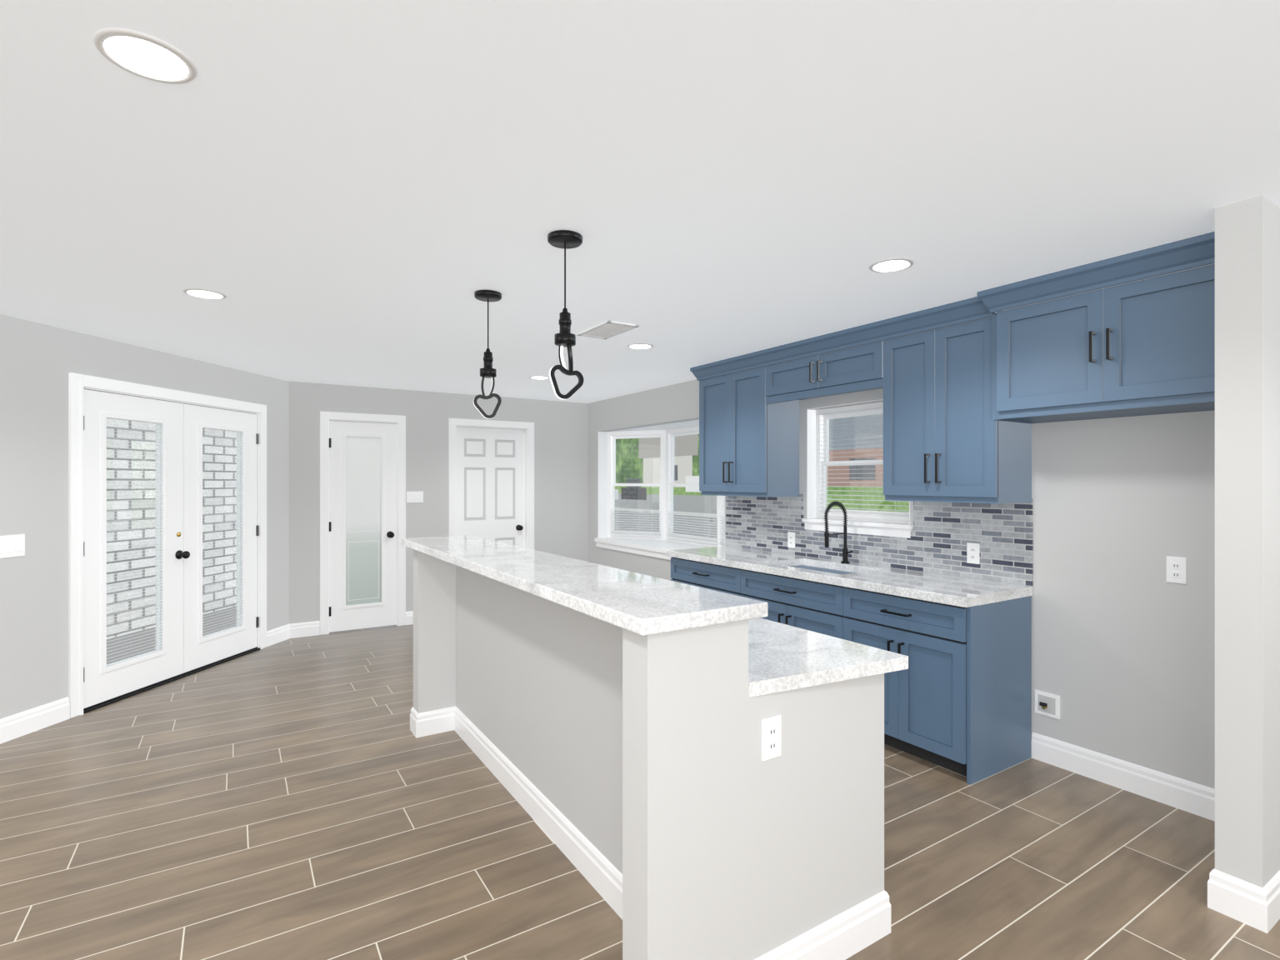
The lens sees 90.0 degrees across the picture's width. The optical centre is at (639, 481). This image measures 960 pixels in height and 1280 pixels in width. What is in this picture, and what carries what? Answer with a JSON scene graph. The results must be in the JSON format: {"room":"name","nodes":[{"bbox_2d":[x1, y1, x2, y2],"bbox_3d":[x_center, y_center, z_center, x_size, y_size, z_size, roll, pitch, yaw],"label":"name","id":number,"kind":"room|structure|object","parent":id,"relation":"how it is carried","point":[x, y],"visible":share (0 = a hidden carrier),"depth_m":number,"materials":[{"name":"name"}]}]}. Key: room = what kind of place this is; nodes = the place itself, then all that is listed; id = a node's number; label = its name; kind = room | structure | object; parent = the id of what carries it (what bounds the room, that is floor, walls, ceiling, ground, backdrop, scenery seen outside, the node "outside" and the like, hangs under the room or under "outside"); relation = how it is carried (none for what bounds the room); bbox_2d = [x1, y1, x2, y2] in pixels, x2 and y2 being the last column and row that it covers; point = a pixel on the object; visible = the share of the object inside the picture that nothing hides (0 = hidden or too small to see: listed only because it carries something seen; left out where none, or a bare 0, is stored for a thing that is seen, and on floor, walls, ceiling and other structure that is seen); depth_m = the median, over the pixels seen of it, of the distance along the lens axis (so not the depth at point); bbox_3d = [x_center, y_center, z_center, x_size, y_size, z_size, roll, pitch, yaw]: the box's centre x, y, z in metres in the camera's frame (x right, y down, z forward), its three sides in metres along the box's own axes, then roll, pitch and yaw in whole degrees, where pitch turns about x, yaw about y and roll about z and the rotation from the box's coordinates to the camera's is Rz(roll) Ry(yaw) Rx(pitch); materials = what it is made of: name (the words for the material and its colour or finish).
{"room":"kitchen","nodes":[
{"label":"kitchen","id":0,"kind":"room"},
{"bbox_2d":[0,314,289,719],"bbox_3d":[-3.610,0.260,3.546,0.120,2.380,5.052,0,0,7],"label":"wall","id":1,"kind":"structure","parent":0,"point":[37,359],"depth_m":3.82,"materials":[{"name":"grey paint"}]},
{"bbox_2d":[0,534,24,558],"label":"outlet plates","id":2,"kind":"object","parent":1,"relation":"attached to","point":[11,546],"depth_m":3.60,"materials":[{"name":"white plastic"}]},
{"bbox_2d":[68,372,266,718],"bbox_3d":[-3.432,0.390,4.773,0.208,2.120,1.708,0,0,7],"label":"french door","id":3,"kind":"structure","parent":1,"relation":"attached to","point":[180,417],"depth_m":4.64,"materials":[{"name":"white wood"}]},
{"bbox_2d":[0,610,1279,933],"bbox_3d":[-0.656,1.383,1.730,6.354,0.133,9.864,0,0,-32],"label":"baseboard","id":4,"kind":"structure","parent":1,"relation":"attached to","point":[1256,907],"depth_m":2.97,"materials":[{"name":"white wood"}]},
{"bbox_2d":[289,381,588,624],"bbox_3d":[-2.084,0.260,6.737,3.400,2.380,0.120,0,0,-32],"label":"wall","id":5,"kind":"structure","parent":0,"point":[561,428],"depth_m":6.57,"materials":[{"name":"grey paint"}]},
{"bbox_2d":[320,410,405,634],"bbox_3d":[-2.718,0.392,6.294,0.779,2.116,0.189,0,0,-32],"label":"door","id":6,"kind":"structure","parent":5,"relation":"attached to","point":[362,456],"depth_m":6.27,"materials":[{"name":"white wood"}]},
{"bbox_2d":[406,491,423,502],"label":"light switch","id":7,"kind":"object","parent":5,"relation":"attached to","point":[412,497],"depth_m":6.52,"materials":[{"name":"white plastic"}]},
{"bbox_2d":[448,418,534,549],"bbox_3d":[-1.631,0.392,7.012,0.958,2.116,0.142,0,0,-32],"label":"door","id":8,"kind":"structure","parent":5,"relation":"attached to","point":[491,462],"depth_m":7.04,"materials":[{"name":"white wood"}]},
{"bbox_2d":[0,0,1279,403],"bbox_3d":[-0.621,-0.970,1.824,6.514,0.080,9.985,0,0,-32],"label":"ceiling","id":9,"kind":"structure","parent":0,"point":[732,176],"depth_m":1.87,"materials":[{"name":"white paint"}]},
{"bbox_2d":[92,28,197,84],"bbox_3d":[-1.078,-0.926,1.400,0.182,0.006,0.182,0,0,-32],"label":"recessed light","id":10,"kind":"object","parent":9,"relation":"in","point":[141,54],"visible":1,"depth_m":1.39,"materials":[{"name":"white plastic"}]},
{"bbox_2d":[182,288,226,299],"bbox_3d":[-2.148,-0.926,3.161,0.182,0.006,0.182,0,0,-32],"label":"recessed light","id":11,"kind":"object","parent":9,"relation":"in","point":[198,292],"visible":1,"depth_m":3.15,"materials":[{"name":"white plastic"}]},
{"bbox_2d":[473,290,501,419],"bbox_3d":[-0.752,-0.620,3.159,0.137,0.616,0.132,0,0,-32],"label":"pendant light","id":12,"kind":"object","parent":9,"relation":"hanging from","point":[487,372],"visible":1,"depth_m":3.15,"materials":[{"name":"black metal"}]},
{"bbox_2d":[529,375,549,379],"bbox_3d":[-0.893,-0.926,5.699,0.182,0.006,0.182,0,0,-32],"label":"recessed light","id":13,"kind":"object","parent":9,"relation":"in","point":[531,377],"visible":0.98,"depth_m":5.69,"materials":[{"name":"white plastic"}]},
{"bbox_2d":[547,230,584,399],"bbox_3d":[-0.281,-0.620,2.427,0.139,0.616,0.132,0,0,-32],"label":"pendant light","id":14,"kind":"object","parent":9,"relation":"hanging from","point":[566,239],"visible":1,"depth_m":2.41,"materials":[{"name":"black metal"}]},
{"bbox_2d":[576,320,639,339],"bbox_3d":[-0.202,-0.925,3.911,0.210,0.009,0.400,0,0,-32],"label":"ceiling vent","id":15,"kind":"object","parent":9,"relation":"attached to","point":[607,329],"depth_m":3.89,"materials":[{"name":"white metal"}]},
{"bbox_2d":[626,343,653,349],"bbox_3d":[0.002,-0.926,4.383,0.182,0.006,0.182,0,0,-32],"label":"recessed light","id":16,"kind":"object","parent":9,"relation":"in","point":[634,346],"visible":1,"depth_m":4.38,"materials":[{"name":"white plastic"}]},
{"bbox_2d":[869,257,914,272],"bbox_3d":[1.077,-0.926,2.744,0.182,0.006,0.182,0,0,-32],"label":"recessed light","id":17,"kind":"object","parent":9,"relation":"in","point":[889,265],"visible":1,"depth_m":2.74,"materials":[{"name":"white plastic"}]},
{"bbox_2d":[0,624,1279,959],"bbox_3d":[-0.621,1.480,1.824,6.514,0.060,9.985,0,0,-32],"label":"floor","id":18,"kind":"structure","parent":0,"point":[279,801],"depth_m":2.52,"materials":[{"name":"brown tile"}]},
{"bbox_2d":[401,535,908,959],"bbox_3d":[-0.274,0.890,2.876,0.970,1.120,2.650,0,0,-32],"label":"kitchen island","id":19,"kind":"object","parent":18,"relation":"on","point":[712,768],"visible":1,"depth_m":1.94,"materials":[{"name":"grey paint"}]},
{"bbox_2d":[666,500,1032,784],"bbox_3d":[1.130,0.790,4.239,0.625,1.320,2.482,0,0,-32],"label":"base cabinet","id":20,"kind":"object","parent":18,"relation":"on","point":[962,705],"visible":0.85,"depth_m":3.32,"materials":[{"name":"blue wood"}]},
{"bbox_2d":[588,316,1214,789],"bbox_3d":[2.062,0.260,3.526,0.160,2.380,9.985,0,0,-32],"label":"wall","id":21,"kind":"structure","parent":0,"point":[1127,652],"depth_m":3.04,"materials":[{"name":"grey paint"}]},
{"bbox_2d":[594,420,724,559],"bbox_3d":[0.354,0.435,6.585,0.625,2.130,2.331,0,0,-32],"label":"window","id":22,"kind":"structure","parent":21,"relation":"in","point":[656,544],"depth_m":7.12,"materials":[{"name":"white wood"}]},
{"bbox_2d":[801,399,913,538],"bbox_3d":[1.506,-0.092,4.372,0.188,0.885,0.890,0,0,-32],"label":"sink window","id":23,"kind":"structure","parent":21,"relation":"in","point":[859,522],"depth_m":4.54,"materials":[{"name":"white wood"}]},
{"bbox_2d":[725,494,1033,585],"bbox_3d":[1.400,0.320,4.409,0.010,0.459,2.475,0,0,-32],"label":"tile backsplash","id":24,"kind":"structure","parent":21,"relation":"attached to","point":[940,536],"depth_m":3.89,"materials":[{"name":"tile"}]},
{"bbox_2d":[787,531,794,548],"label":"outlet plates","id":25,"kind":"object","parent":24,"relation":"attached to","point":[791,536],"depth_m":4.81,"materials":[{"name":"white plastic"}]},
{"bbox_2d":[966,542,979,564],"label":"outlet plates","id":26,"kind":"object","parent":24,"relation":"attached to","point":[972,549],"depth_m":3.62,"materials":[{"name":"white plastic"}]},
{"bbox_2d":[690,231,1214,503],"bbox_3d":[1.458,-0.410,3.883,0.470,1.040,3.410,0,0,-32],"label":"upper cabinet","id":27,"kind":"object","parent":21,"relation":"attached to","point":[962,402],"visible":0.97,"depth_m":3.27,"materials":[{"name":"blue wood"}]},
{"bbox_2d":[1035,690,1059,719],"label":"outlet plates","id":28,"kind":"object","parent":21,"relation":"attached to","point":[1045,703],"depth_m":3.29,"materials":[{"name":"white plastic"}]},
{"bbox_2d":[1166,556,1186,584],"label":"outlet plates","id":29,"kind":"object","parent":21,"relation":"attached to","point":[1176,567],"depth_m":2.85,"materials":[{"name":"white plastic"}]},
{"bbox_2d":[1215,195,1279,887],"bbox_3d":[2.296,0.260,2.322,0.735,2.380,0.120,0,0,-32],"label":"column","id":30,"kind":"structure","parent":0,"point":[1247,231],"depth_m":2.12,"materials":[{"name":"grey paint"}]},
{"label":"outside","id":31,"kind":"structure","parent":0,"visible":0},
{"bbox_2d":[615,414,909,538],"bbox_3d":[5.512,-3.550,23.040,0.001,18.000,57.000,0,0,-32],"label":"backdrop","id":32,"kind":"structure","parent":31,"point":[637,460],"depth_m":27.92,"materials":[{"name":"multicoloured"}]},
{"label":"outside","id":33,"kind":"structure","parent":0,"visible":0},
{"bbox_2d":[106,418,236,664],"bbox_3d":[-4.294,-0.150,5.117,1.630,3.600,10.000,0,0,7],"label":"door glass panels","id":34,"kind":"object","parent":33,"point":[131,445],"depth_m":6.37,"materials":[{"name":"clear glass"}]}
]}

